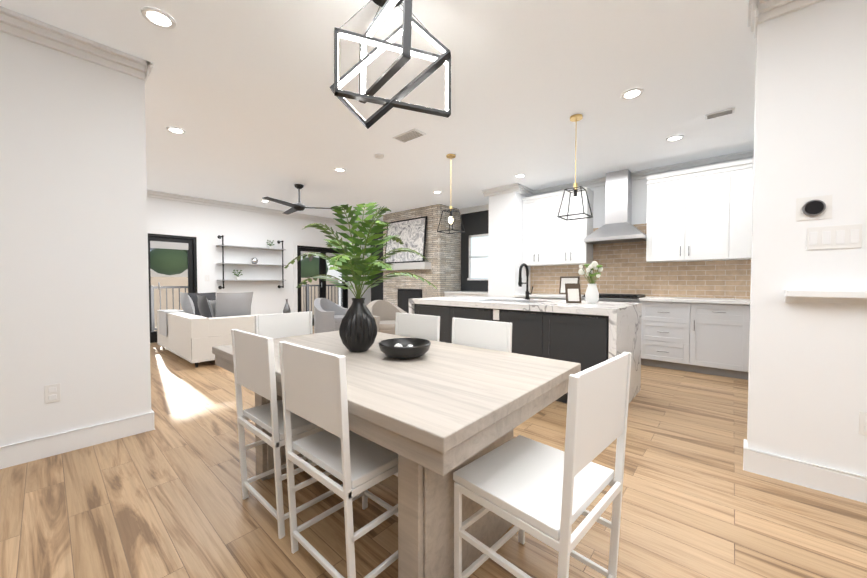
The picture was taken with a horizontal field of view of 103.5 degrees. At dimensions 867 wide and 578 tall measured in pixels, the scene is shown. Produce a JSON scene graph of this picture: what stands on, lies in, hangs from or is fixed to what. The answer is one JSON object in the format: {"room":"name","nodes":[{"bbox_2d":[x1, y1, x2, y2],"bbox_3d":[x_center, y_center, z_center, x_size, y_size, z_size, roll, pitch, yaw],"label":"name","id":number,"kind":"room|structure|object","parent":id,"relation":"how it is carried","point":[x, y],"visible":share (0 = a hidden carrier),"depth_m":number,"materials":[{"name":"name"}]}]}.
{"room":"dining room","nodes":[
{"label":"dining room","id":0,"kind":"room"},
{"bbox_2d":[0,31,150,446],"bbox_3d":[-3.763,-0.259,0.925,0.150,2.780,4.620,1,2,41],"label":"wall","id":1,"kind":"structure","parent":0,"point":[74,300],"depth_m":2.31,"materials":[{"name":"white paint"}]},
{"bbox_2d":[44,383,60,403],"bbox_3d":[-2.512,0.689,2.252,0.009,0.120,0.070,1,2,41],"label":"electrical outlet","id":2,"kind":"object","parent":1,"relation":"attached to","point":[52,393],"visible":1,"depth_m":2.25,"materials":[{"name":"white plastic"}]},
{"bbox_2d":[0,409,155,468],"bbox_3d":[-3.700,1.065,0.916,0.040,0.135,4.640,1,2,41],"label":"baseboard","id":3,"kind":"structure","parent":1,"relation":"attached to","point":[43,447],"depth_m":2.32,"materials":[{"name":"white wood"}]},
{"bbox_2d":[0,0,823,228],"bbox_3d":[-0.755,-1.622,2.100,12.004,0.118,10.404,1,2,41],"label":"crown molding","id":4,"kind":"structure","parent":1,"relation":"attached to","point":[22,26],"depth_m":2.43,"materials":[{"name":"white wood"}]},
{"bbox_2d":[147,197,370,314],"bbox_3d":[-5.321,-0.387,6.136,0.150,2.780,10.400,1,2,41],"label":"wall","id":5,"kind":"structure","parent":0,"point":[234,227],"depth_m":7.46,"materials":[{"name":"white paint"}]},
{"bbox_2d":[148,228,350,342],"bbox_3d":[-3.843,-0.090,7.814,0.166,2.103,4.540,1,2,41],"label":"door frame","id":6,"kind":"structure","parent":5,"relation":"attached to","point":[187,243],"depth_m":6.76,"materials":[{"name":"wood"}]},
{"bbox_2d":[216,235,285,288],"bbox_3d":[-3.921,-0.559,7.431,0.235,1.110,1.340,1,2,41],"label":"shelf","id":7,"kind":"object","parent":5,"relation":"attached to","point":[254,260],"visible":1,"depth_m":7.28,"materials":[{"name":"black metal"}]},
{"bbox_2d":[0,0,755,221],"bbox_3d":[-0.753,-1.727,2.060,12.350,0.100,10.750,1,2,41],"label":"ceiling","id":8,"kind":"structure","parent":0,"point":[240,93],"depth_m":2.97,"materials":[{"name":"white paint"}]},
{"bbox_2d":[141,7,175,28],"bbox_3d":[-1.699,-1.672,2.113,0.172,0.011,0.172,1,2,41],"label":"recessed light","id":9,"kind":"object","parent":8,"relation":"in","point":[158,18],"visible":1,"depth_m":2.10,"materials":[{"name":"white plastic"}]},
{"bbox_2d":[166,126,185,133],"bbox_3d":[-2.779,-1.711,3.686,0.172,0.011,0.172,1,2,41],"label":"recessed light","id":10,"kind":"object","parent":8,"relation":"in","point":[176,130],"visible":0.9,"depth_m":3.68,"materials":[{"name":"white plastic"}]},
{"bbox_2d":[263,184,341,214],"bbox_3d":[-2.410,-1.552,5.860,1.233,0.432,1.317,1,2,41],"label":"ceiling fan","id":11,"kind":"object","parent":8,"relation":"hanging from","point":[298,206],"visible":0.96,"depth_m":5.76,"materials":[{"name":"black metal"}]},
{"bbox_2d":[334,168,345,171],"bbox_3d":[-1.370,-1.743,5.003,0.172,0.011,0.172,1,2,41],"label":"recessed light","id":12,"kind":"object","parent":8,"relation":"in","point":[340,169],"visible":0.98,"depth_m":4.97,"materials":[{"name":"white"}]},
{"bbox_2d":[374,153,383,158],"bbox_3d":[-0.702,-1.718,4.431,0.130,0.034,0.130,1,2,41],"label":"smoke detector","id":13,"kind":"object","parent":8,"relation":"attached to","point":[379,156],"visible":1,"depth_m":4.39,"materials":[{"name":"white plastic"}]},
{"bbox_2d":[330,0,450,128],"bbox_3d":[-0.270,-1.282,1.946,0.648,0.779,0.604,1,2,41],"label":"chandelier","id":14,"kind":"object","parent":8,"relation":"hanging from","point":[405,49],"visible":1,"depth_m":1.89,"materials":[{"name":"black metal"}]},
{"bbox_2d":[392,128,425,142],"bbox_3d":[-0.273,-1.712,3.828,0.360,0.015,0.180,1,2,41],"label":"ceiling vent","id":15,"kind":"object","parent":8,"relation":"in","point":[410,135],"visible":1,"depth_m":3.80,"materials":[{"name":"white metal"}]},
{"bbox_2d":[437,154,464,233],"bbox_3d":[0.226,-1.236,4.439,0.260,0.992,0.260,1,2,41],"label":"pendant light","id":16,"kind":"object","parent":8,"relation":"hanging from","point":[450,210],"visible":1,"depth_m":4.43,"materials":[{"name":"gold metal"}]},
{"bbox_2d":[515,174,525,177],"bbox_3d":[1.340,-1.750,5.286,0.172,0.011,0.172,1,2,41],"label":"recessed light","id":17,"kind":"object","parent":8,"relation":"in","point":[520,175],"visible":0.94,"depth_m":5.26,"materials":[{"name":"white"}]},
{"bbox_2d":[557,114,592,220],"bbox_3d":[1.414,-1.211,3.397,0.260,0.992,0.260,1,2,41],"label":"pendant light","id":18,"kind":"object","parent":8,"relation":"hanging from","point":[576,118],"visible":1,"depth_m":3.39,"materials":[{"name":"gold metal"}]},
{"bbox_2d":[621,88,643,99],"bbox_3d":[1.725,-1.693,2.966,0.172,0.011,0.172,1,2,41],"label":"recessed light","id":19,"kind":"object","parent":8,"relation":"in","point":[633,93],"visible":0.96,"depth_m":2.95,"materials":[{"name":"white plastic"}]},
{"bbox_2d":[666,135,683,141],"bbox_3d":[2.749,-1.716,3.890,0.172,0.011,0.172,1,2,41],"label":"recessed light","id":20,"kind":"object","parent":8,"relation":"in","point":[674,138],"visible":0.96,"depth_m":3.89,"materials":[{"name":"white"}]},
{"bbox_2d":[705,107,734,119],"bbox_3d":[2.779,-1.700,3.318,0.223,0.015,0.112,1,2,41],"label":"ceiling vent","id":21,"kind":"object","parent":8,"relation":"in","point":[720,113],"visible":0.98,"depth_m":3.30,"materials":[{"name":"white metal"}]},
{"bbox_2d":[371,210,488,301],"bbox_3d":[-0.098,-0.447,8.570,4.790,2.780,0.150,1,2,41],"label":"wall","id":22,"kind":"structure","parent":0,"point":[475,223],"depth_m":7.71,"materials":[{"name":"grey paint"}]},
{"bbox_2d":[467,234,487,279],"bbox_3d":[1.115,-0.688,7.361,0.900,1.000,0.055,1,2,41],"label":"window","id":23,"kind":"structure","parent":22,"relation":"in","point":[478,256],"depth_m":7.49,"materials":[{"name":"white glass"}]},
{"bbox_2d":[0,326,866,577],"bbox_3d":[-0.753,1.152,2.131,12.350,0.100,10.750,1,2,41],"label":"floor","id":24,"kind":"structure","parent":0,"point":[164,499],"depth_m":1.73,"materials":[{"name":"brown wood"}]},
{"bbox_2d":[157,292,259,367],"bbox_3d":[-3.606,0.529,5.457,2.061,0.981,0.952,1,2,41],"label":"sofa","id":25,"kind":"object","parent":24,"relation":"on","point":[197,328],"visible":0.88,"depth_m":4.91,"materials":[{"name":"white fabric"}]},
{"bbox_2d":[255,311,312,338],"bbox_3d":[-0.978,0.641,2.482,0.443,0.906,0.434,1,2,41],"label":"chair","id":26,"kind":"object","parent":24,"relation":"on","point":[281,325],"visible":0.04,"depth_m":2.59,"materials":[{"name":"white wood"}]},
{"bbox_2d":[231,329,342,538],"bbox_3d":[-0.730,0.658,1.788,0.434,0.906,0.443,1,2,41],"label":"chair","id":27,"kind":"object","parent":24,"relation":"on","point":[254,362],"visible":0.58,"depth_m":1.62,"materials":[{"name":"white wood"}]},
{"bbox_2d":[314,298,347,332],"bbox_3d":[-2.004,0.584,6.909,0.746,0.800,0.798,1,2,41],"label":"armchair","id":28,"kind":"object","parent":24,"relation":"on","point":[329,315],"visible":0.58,"depth_m":6.61,"materials":[{"name":"fabric"}]},
{"bbox_2d":[279,341,397,577],"bbox_3d":[-0.324,0.667,1.432,0.434,0.906,0.443,1,2,41],"label":"chair","id":29,"kind":"object","parent":24,"relation":"on","point":[314,385],"visible":0.69,"depth_m":1.28,"materials":[{"name":"white wood"}]},
{"bbox_2d":[367,300,406,334],"bbox_3d":[-0.810,0.607,5.995,0.749,0.800,0.798,1,2,41],"label":"armchair","id":30,"kind":"object","parent":24,"relation":"on","point":[383,312],"visible":0.31,"depth_m":6.17,"materials":[{"name":"fabric"}]},
{"bbox_2d":[212,331,580,577],"bbox_3d":[-0.327,0.737,1.939,1.890,0.740,1.080,1,2,41],"label":"dining table","id":31,"kind":"object","parent":24,"relation":"on","point":[436,415],"visible":0.58,"depth_m":1.24,"materials":[{"name":"brown wood"}]},
{"bbox_2d":[284,202,436,351],"bbox_3d":[-0.449,-0.081,2.010,0.849,0.890,0.624,1,2,41],"label":"vase","id":32,"kind":"object","parent":31,"relation":"on","point":[358,330],"visible":1,"depth_m":1.96,"materials":[{"name":"green plant"}]},
{"bbox_2d":[379,338,430,358],"bbox_3d":[-0.155,0.328,1.859,0.284,0.080,0.284,1,2,41],"label":"bowl","id":33,"kind":"object","parent":31,"relation":"on","point":[403,348],"visible":1,"depth_m":1.78,"materials":[{"name":"black ceramic"}]},
{"bbox_2d":[395,312,439,340],"bbox_3d":[-0.261,0.643,2.383,0.434,0.906,0.443,1,2,41],"label":"chair","id":34,"kind":"object","parent":24,"relation":"on","point":[426,327],"visible":0.1,"depth_m":2.50,"materials":[{"name":"white wood"}]},
{"bbox_2d":[382,204,460,312],"bbox_3d":[-0.382,-0.433,8.065,1.830,2.777,0.977,1,2,41],"label":"fireplace","id":35,"kind":"object","parent":24,"relation":"on","point":[440,269],"visible":0.6,"depth_m":7.57,"materials":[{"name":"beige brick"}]},
{"bbox_2d":[385,216,426,263],"bbox_3d":[-0.655,-1.092,7.821,1.280,1.003,0.125,1,2,41],"label":"picture","id":36,"kind":"object","parent":35,"relation":"attached to","point":[411,233],"visible":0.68,"depth_m":7.73,"materials":[{"name":"white paper"}]},
{"bbox_2d":[444,291,487,296],"bbox_3d":[0.933,0.518,7.169,1.354,0.920,0.630,1,2,41],"label":"countertop","id":37,"kind":"structure","parent":24,"relation":"on","point":[468,293],"depth_m":7.05,"materials":[{"name":"white stone"}]},
{"bbox_2d":[452,318,511,352],"bbox_3d":[0.160,0.652,2.014,0.434,0.906,0.443,1,2,41],"label":"chair","id":38,"kind":"object","parent":24,"relation":"on","point":[492,335],"visible":0.12,"depth_m":2.13,"materials":[{"name":"white wood"}]},
{"bbox_2d":[409,296,641,403],"bbox_3d":[0.930,0.596,4.013,2.442,0.920,1.020,1,2,41],"label":"kitchen island","id":39,"kind":"object","parent":24,"relation":"on","point":[585,334],"depth_m":3.28,"materials":[{"name":"stone"}]},
{"bbox_2d":[518,263,532,299],"bbox_3d":[1.110,-0.091,4.130,0.098,0.442,0.246,1,2,41],"label":"faucet","id":40,"kind":"object","parent":39,"relation":"on","point":[527,293],"visible":1,"depth_m":4.18,"materials":[{"name":"black metal"}]},
{"bbox_2d":[565,283,580,302],"bbox_3d":[1.453,0.044,3.562,0.150,0.203,0.082,0,1,6],"label":"framed picture","id":41,"kind":"object","parent":39,"relation":"on","point":[573,292],"visible":1,"depth_m":3.55,"materials":[{"name":"brown wood"}]},
{"bbox_2d":[578,261,602,302],"bbox_3d":[1.636,-0.073,3.566,0.248,0.433,0.276,1,2,41],"label":"vase","id":42,"kind":"object","parent":39,"relation":"on","point":[592,294],"visible":1,"depth_m":3.49,"materials":[{"name":"white ceramic"}]},
{"bbox_2d":[515,297,542,298],"bbox_3d":[1.793,0.570,5.896,0.548,0.880,0.608,1,2,41],"label":"base cabinet","id":43,"kind":"object","parent":24,"relation":"on","point":[515,297],"depth_m":5.64,"materials":[{"name":"white stone"}]},
{"bbox_2d":[514,293,749,304],"bbox_3d":[4.104,0.159,3.833,6.727,0.040,0.642,1,2,41],"label":"countertop","id":44,"kind":"structure","parent":43,"relation":"on","point":[701,300],"depth_m":4.43,"materials":[{"name":"stone"}]},
{"bbox_2d":[559,276,579,293],"bbox_3d":[2.296,-0.061,5.781,0.320,0.302,0.065,1,2,41],"label":"framed picture","id":45,"kind":"object","parent":44,"relation":"on","point":[569,279],"visible":0.57,"depth_m":5.81,"materials":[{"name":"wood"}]},
{"bbox_2d":[453,352,631,577],"bbox_3d":[0.378,0.672,1.203,0.434,0.906,0.443,-1,2,-44],"label":"chair","id":46,"kind":"object","parent":24,"relation":"on","point":[545,494],"visible":1,"depth_m":1.11,"materials":[{"name":"white wood"}]},
{"bbox_2d":[543,298,565,299],"bbox_3d":[2.207,0.579,5.533,0.552,0.880,0.608,1,2,41],"label":"base cabinet","id":47,"kind":"object","parent":24,"relation":"on","point":[543,298],"depth_m":5.37,"materials":[{"name":"white"}]},
{"bbox_2d":[581,293,646,302],"bbox_3d":[2.677,0.555,5.077,0.750,0.948,0.669,1,2,41],"label":"range","id":48,"kind":"object","parent":24,"relation":"on","point":[632,298],"visible":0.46,"depth_m":4.82,"materials":[{"name":"silver metal"}]},
{"bbox_2d":[640,301,686,370],"bbox_3d":[3.190,0.600,4.671,0.552,0.880,0.608,1,2,41],"label":"base cabinet","id":49,"kind":"object","parent":24,"relation":"on","point":[664,324],"depth_m":4.44,"materials":[{"name":"white wood"}]},
{"bbox_2d":[687,303,746,379],"bbox_3d":[3.604,0.609,4.308,0.550,0.880,0.608,1,2,41],"label":"base cabinet","id":50,"kind":"object","parent":24,"relation":"on","point":[709,338],"depth_m":4.09,"materials":[{"name":"white wood"}]},
{"bbox_2d":[747,305,749,379],"bbox_3d":[4.017,0.618,3.945,0.550,0.880,0.608,1,2,41],"label":"base cabinet","id":51,"kind":"object","parent":24,"relation":"on","point":[748,306],"depth_m":3.91,"materials":[{"name":"white wood"}]},
{"bbox_3d":[-2.856,0.758,6.662,0.420,0.465,0.420,1,2,41],"label":"side table","id":52,"kind":"object","parent":24,"relation":"on","visible":0},
{"bbox_2d":[283,299,290,312],"bbox_3d":[-2.856,0.360,6.652,0.140,0.330,0.140,1,2,41],"label":"vase","id":53,"kind":"object","parent":52,"relation":"on","point":[286,309],"visible":0.71,"depth_m":6.61,"materials":[{"name":"silver metal"}]},
{"bbox_2d":[488,192,529,297],"bbox_3d":[1.571,-0.395,6.440,0.530,2.780,1.150,1,2,41],"label":"column","id":54,"kind":"structure","parent":0,"point":[505,244],"depth_m":5.98,"materials":[{"name":"white paint"}]},
{"bbox_2d":[540,178,733,298],"bbox_3d":[4.403,-0.337,4.089,6.830,2.780,0.150,1,2,41],"label":"wall","id":55,"kind":"structure","parent":0,"point":[639,204],"depth_m":5.17,"materials":[{"name":"white paint"}]},
{"bbox_2d":[522,194,549,265],"bbox_3d":[1.874,-1.003,5.956,0.539,1.180,0.354,1,2,41],"label":"upper cabinet","id":56,"kind":"object","parent":55,"relation":"attached to","point":[536,209],"depth_m":5.85,"materials":[{"name":"white wood"}]},
{"bbox_2d":[550,187,593,265],"bbox_3d":[2.279,-0.994,5.600,0.539,1.180,0.354,1,2,41],"label":"upper cabinet","id":57,"kind":"object","parent":55,"relation":"attached to","point":[567,246],"depth_m":5.49,"materials":[{"name":"white wood"}]},
{"bbox_2d":[583,169,645,243],"bbox_3d":[2.729,-1.228,5.093,0.790,1.041,0.484,1,2,41],"label":"range hood","id":58,"kind":"object","parent":55,"relation":"attached to","point":[618,227],"visible":0.85,"depth_m":5.05,"materials":[{"name":"silver metal"}]},
{"bbox_2d":[530,223,750,298],"bbox_3d":[4.312,-0.407,4.057,6.727,1.078,0.010,1,2,41],"label":"backsplash","id":59,"kind":"structure","parent":55,"relation":"attached to","point":[628,268],"depth_m":5.07,"materials":[{"name":"tile"}]},
{"bbox_2d":[646,162,729,261],"bbox_3d":[3.413,-0.970,4.605,0.880,1.180,0.354,1,2,41],"label":"upper cabinet","id":60,"kind":"object","parent":55,"relation":"attached to","point":[701,214],"depth_m":4.47,"materials":[{"name":"white wood"}]},
{"bbox_2d":[726,158,752,259],"bbox_3d":[4.075,-0.955,4.025,0.880,1.180,0.354,1,2,41],"label":"upper cabinet","id":61,"kind":"object","parent":55,"relation":"attached to","point":[739,224],"depth_m":4.14,"materials":[{"name":"white wood"}]},
{"bbox_2d":[747,0,866,475],"bbox_3d":[3.445,-0.256,0.807,3.940,2.780,0.150,1,2,41],"label":"wall","id":62,"kind":"structure","parent":0,"point":[807,389],"depth_m":1.90,"materials":[{"name":"white paint"}]},
{"bbox_2d":[743,445,866,502],"bbox_3d":[3.381,1.068,0.782,3.960,0.135,0.020,1,2,41],"label":"baseboard","id":63,"kind":"structure","parent":62,"relation":"attached to","point":[849,485],"depth_m":1.91,"materials":[{"name":"white wood"}]},
{"bbox_2d":[796,195,831,220],"bbox_3d":[2.088,-0.445,1.875,0.134,0.126,0.025,1,2,41],"label":"thermostat","id":64,"kind":"object","parent":62,"relation":"attached to","point":[814,208],"visible":1,"depth_m":1.87,"materials":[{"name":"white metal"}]},
{"bbox_2d":[784,290,866,304],"bbox_3d":[2.739,0.058,1.269,2.000,0.070,0.102,1,2,41],"label":"ledge shelf","id":65,"kind":"object","parent":62,"relation":"attached to","point":[827,297],"visible":1,"depth_m":1.82,"materials":[{"name":"white"}]},
{"bbox_2d":[806,224,861,249],"bbox_3d":[2.149,-0.278,1.836,0.195,0.123,0.010,1,2,41],"label":"switch plate","id":66,"kind":"object","parent":62,"relation":"attached to","point":[838,237],"visible":1,"depth_m":1.83,"materials":[{"name":"white plastic"}]},
{"bbox_2d":[859,411,866,434],"bbox_3d":[2.256,0.701,1.766,0.070,0.120,0.009,1,2,41],"label":"electrical outlet","id":67,"kind":"object","parent":62,"relation":"attached to","point":[862,423],"visible":1,"depth_m":1.78,"materials":[{"name":"white plastic"}]},
{"label":"outside","id":68,"kind":"structure","parent":0,"visible":0},
{"bbox_2d":[150,248,341,330],"bbox_3d":[-6.481,-2.397,12.362,7.831,7.510,16.300,1,2,41],"label":"house","id":69,"kind":"structure","parent":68,"point":[168,267],"depth_m":9.89,"materials":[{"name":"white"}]},
{"bbox_2d":[151,284,341,331],"bbox_3d":[-4.708,0.492,8.002,1.340,1.170,8.060,1,2,41],"label":"balcony","id":70,"kind":"object","parent":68,"point":[306,300],"visible":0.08,"depth_m":7.73,"materials":[{"name":"grey metal"}]}
]}

